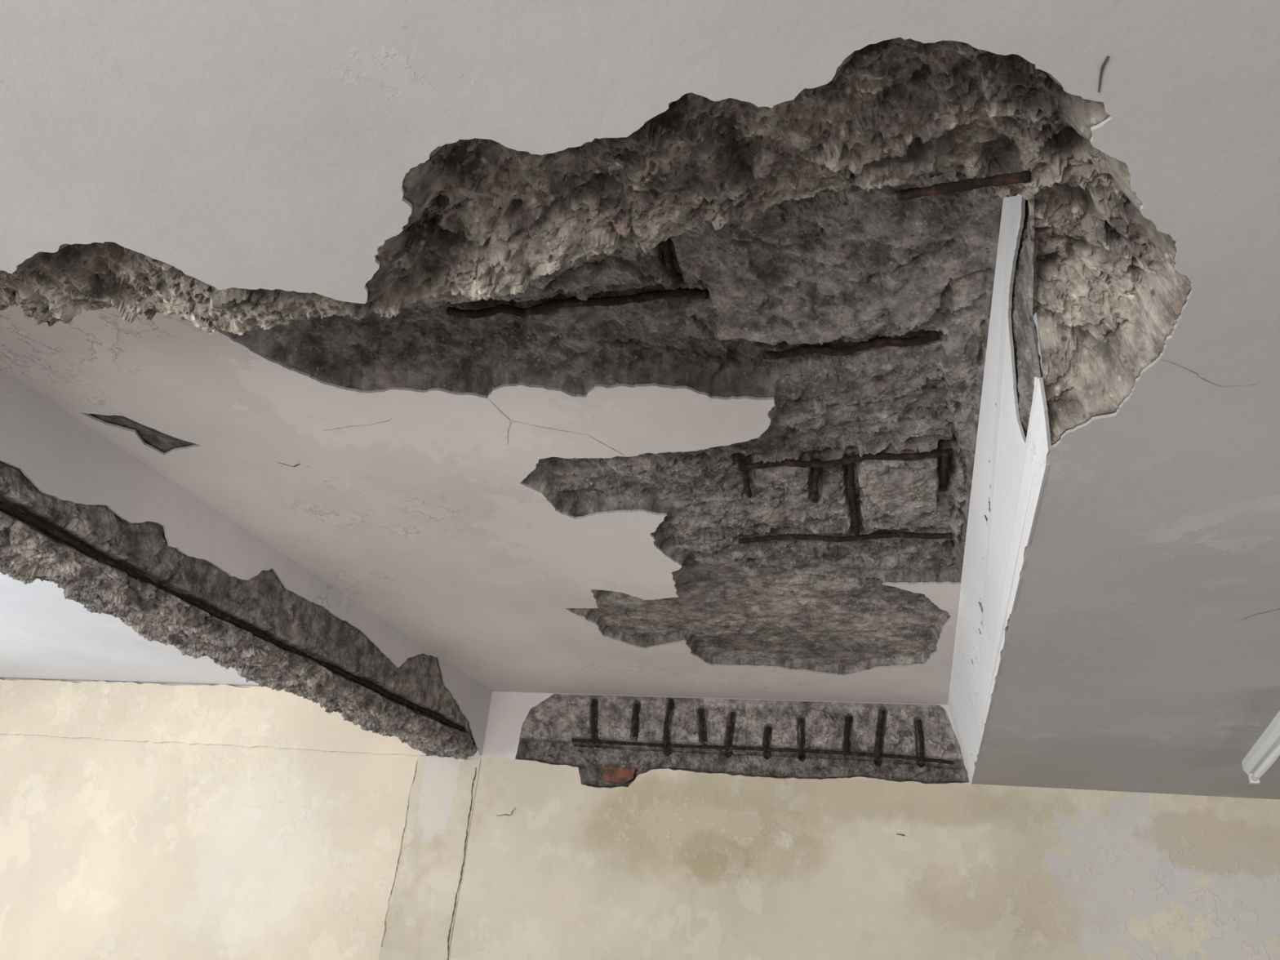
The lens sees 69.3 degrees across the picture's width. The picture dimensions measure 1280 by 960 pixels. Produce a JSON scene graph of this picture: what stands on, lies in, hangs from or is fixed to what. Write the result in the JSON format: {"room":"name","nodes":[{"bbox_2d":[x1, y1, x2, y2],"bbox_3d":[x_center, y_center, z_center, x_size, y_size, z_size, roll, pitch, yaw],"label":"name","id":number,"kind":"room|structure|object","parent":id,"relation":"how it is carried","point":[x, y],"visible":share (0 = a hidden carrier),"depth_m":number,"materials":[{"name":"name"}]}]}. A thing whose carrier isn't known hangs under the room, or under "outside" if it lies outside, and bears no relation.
{"room":"damaged building room","nodes":[
{"label":"damaged building room","id":0,"kind":"room"},
{"bbox_2d":[0,572,267,686],"bbox_3d":[-4.030,0.475,4.749,4.640,0.010,4.230,-2,-28,16],"label":"plaster","id":1,"kind":"object","parent":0,"point":[45,635],"visible":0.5,"depth_m":5.76,"materials":[{"name":"white paint"}]},
{"bbox_2d":[0,733,417,959],"bbox_3d":[-3.663,2.899,5.818,4.600,2.530,0.030,-2,-28,16],"label":"plaster","id":2,"kind":"object","parent":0,"point":[110,850],"visible":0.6,"depth_m":5.83,"materials":[{"name":"beige paint"}]},
{"bbox_2d":[0,679,428,755],"bbox_3d":[-3.522,1.608,6.448,4.620,0.422,0.030,-2,-28,16],"label":"band","id":3,"kind":"object","parent":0,"point":[221,714],"visible":0.86,"depth_m":6.32,"materials":[{"name":"beige paint"}]},
{"bbox_2d":[0,678,430,755],"bbox_3d":[-3.515,1.618,6.471,4.620,0.420,0.020,-2,-28,16],"label":"crack","id":4,"kind":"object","parent":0,"point":[76,682],"depth_m":6.54,"materials":[{"name":"beige paint"}]},
{"bbox_2d":[0,461,477,759],"bbox_3d":[-1.680,0.582,3.960,0.426,0.467,4.186,-2,-28,16],"label":"beam","id":5,"kind":"structure","parent":0,"point":[28,553],"depth_m":3.64,"materials":[{"name":"grey concrete"}]},
{"bbox_2d":[0,500,465,731],"bbox_3d":[-1.537,0.655,3.875,0.054,0.091,4.183,-2,-28,16],"label":"corner rebar","id":6,"kind":"object","parent":5,"relation":"attached to","point":[4,507],"visible":0.94,"depth_m":3.46,"materials":[{"name":"metal"}]},
{"bbox_2d":[377,755,480,959],"bbox_3d":[-1.276,2.819,5.124,0.427,2.503,0.055,-2,-28,16],"label":"plaster","id":7,"kind":"object","parent":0,"point":[421,905],"visible":0.99,"depth_m":5.39,"materials":[{"name":"beige paint"}]},
{"bbox_2d":[0,304,960,705],"bbox_3d":[-0.150,0.329,3.643,2.756,0.008,4.200,-2,-28,16],"label":"plaster","id":8,"kind":"object","parent":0,"point":[424,517],"visible":0.99,"depth_m":3.19,"materials":[{"name":"paint"}]},
{"bbox_2d":[88,413,196,453],"bbox_3d":[-1.237,0.350,3.944,0.660,0.012,4.176,-2,-28,16],"label":"exposed concrete patch","id":9,"kind":"object","parent":8,"relation":"on","point":[164,442],"depth_m":3.02,"materials":[{"name":"grey concrete"}]},
{"bbox_2d":[219,173,1003,674],"bbox_3d":[-0.189,0.255,3.668,2.832,0.140,4.196,-2,-28,16],"label":"concrete","id":10,"kind":"object","parent":8,"relation":"on","point":[851,265],"visible":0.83,"depth_m":2.51,"materials":[{"name":"grey concrete"}]},
{"bbox_2d":[445,238,953,543],"bbox_3d":[0.427,-0.144,2.662,1.031,0.040,1.763,-12,-32,32],"label":"rebar","id":11,"kind":"object","parent":10,"relation":"attached to","point":[679,292],"visible":0.98,"depth_m":2.31,"materials":[{"name":"metal"}]},
{"bbox_2d":[0,37,1191,444],"bbox_3d":[-0.084,-0.367,1.596,2.999,0.246,1.249,-2,-28,16],"label":"broken concrete edge","id":12,"kind":"object","parent":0,"point":[488,219],"depth_m":1.40,"materials":[{"name":"grey concrete"}]},
{"bbox_2d":[896,170,1031,200],"bbox_3d":[0.469,-0.430,1.350,0.187,0.039,0.024,-7,-29,25],"label":"rebar","id":13,"kind":"object","parent":12,"relation":"attached to","point":[1006,179],"depth_m":1.34,"materials":[{"name":"metal"}]},
{"bbox_2d":[0,0,1279,799],"bbox_3d":[-1.545,-0.214,1.925,11.000,0.006,8.300,-2,-28,16],"label":"plaster","id":14,"kind":"object","parent":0,"point":[251,144],"visible":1,"depth_m":1.23,"materials":[{"name":"grey paint"}]},
{"bbox_2d":[1241,711,1279,783],"bbox_3d":[2.298,0.942,3.332,0.064,0.085,1.212,-6,-29,22],"label":"light","id":15,"kind":"object","parent":14,"relation":"attached to","point":[1266,750],"visible":1,"depth_m":3.49,"materials":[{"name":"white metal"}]},
{"bbox_2d":[381,761,904,959],"bbox_3d":[-0.040,2.147,5.074,2.887,1.056,0.001,-2,-28,16],"label":"crack","id":16,"kind":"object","parent":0,"point":[416,762],"depth_m":5.38,"materials":[{"name":"beige paint"}]},
{"bbox_2d":[515,693,968,788],"bbox_3d":[0.461,1.571,5.342,2.784,0.600,0.154,-2,-28,16],"label":"concrete","id":17,"kind":"structure","parent":0,"point":[549,727],"depth_m":5.32,"materials":[{"name":"grey concrete"}]},
{"bbox_2d":[599,766,635,783],"bbox_3d":[-0.137,1.717,5.385,0.221,0.089,0.020,-2,-28,16],"label":"exposed brick","id":18,"kind":"object","parent":17,"relation":"attached to","point":[614,775],"visible":1,"depth_m":5.37,"materials":[{"name":"red brick"}]},
{"bbox_2d":[571,698,953,764],"bbox_3d":[0.645,1.413,5.305,2.170,0.321,0.049,-2,-28,16],"label":"rebar","id":19,"kind":"object","parent":17,"relation":"attached to","point":[766,748],"depth_m":5.25,"materials":[{"name":"brown metal"}]},
{"bbox_2d":[448,691,1279,959],"bbox_3d":[1.830,2.512,4.332,6.000,2.920,0.012,-2,-28,16],"label":"plaster","id":20,"kind":"object","parent":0,"point":[668,864],"depth_m":4.81,"materials":[{"name":"beige paint"}]},
{"bbox_2d":[947,193,1051,784],"bbox_3d":[1.172,0.460,3.163,0.102,0.416,4.180,-2,-28,16],"label":"plaster","id":21,"kind":"object","parent":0,"point":[1016,472],"visible":1,"depth_m":2.39,"materials":[{"name":"white paint"}]},
{"bbox_2d":[968,194,1043,764],"bbox_3d":[1.175,0.451,3.165,0.106,0.428,4.176,-2,-28,16],"label":"concrete","id":22,"kind":"object","parent":21,"relation":"on","point":[1024,304],"visible":0.14,"depth_m":1.77,"materials":[{"name":"grey concrete"}]},
{"bbox_3d":[3.697,0.527,-0.044,0.100,2.910,8.300,-2,-28,16],"label":"wall","id":23,"kind":"structure","parent":0,"visible":0},
{"bbox_2d":[0,368,492,755],"bbox_3d":[-1.482,0.547,3.916,0.010,0.394,4.180,-2,-28,16],"label":"plaster","id":24,"kind":"object","parent":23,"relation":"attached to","point":[64,458],"visible":1,"depth_m":3.23,"materials":[{"name":"paint"}]},
{"bbox_2d":[277,56,1278,621],"bbox_3d":[1.465,0.595,3.367,4.812,0.410,2.692,25,-32,-34],"label":"crack","id":25,"kind":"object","parent":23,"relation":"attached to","point":[1105,61],"depth_m":1.48,"materials":[{"name":"grey paint"}]}
]}

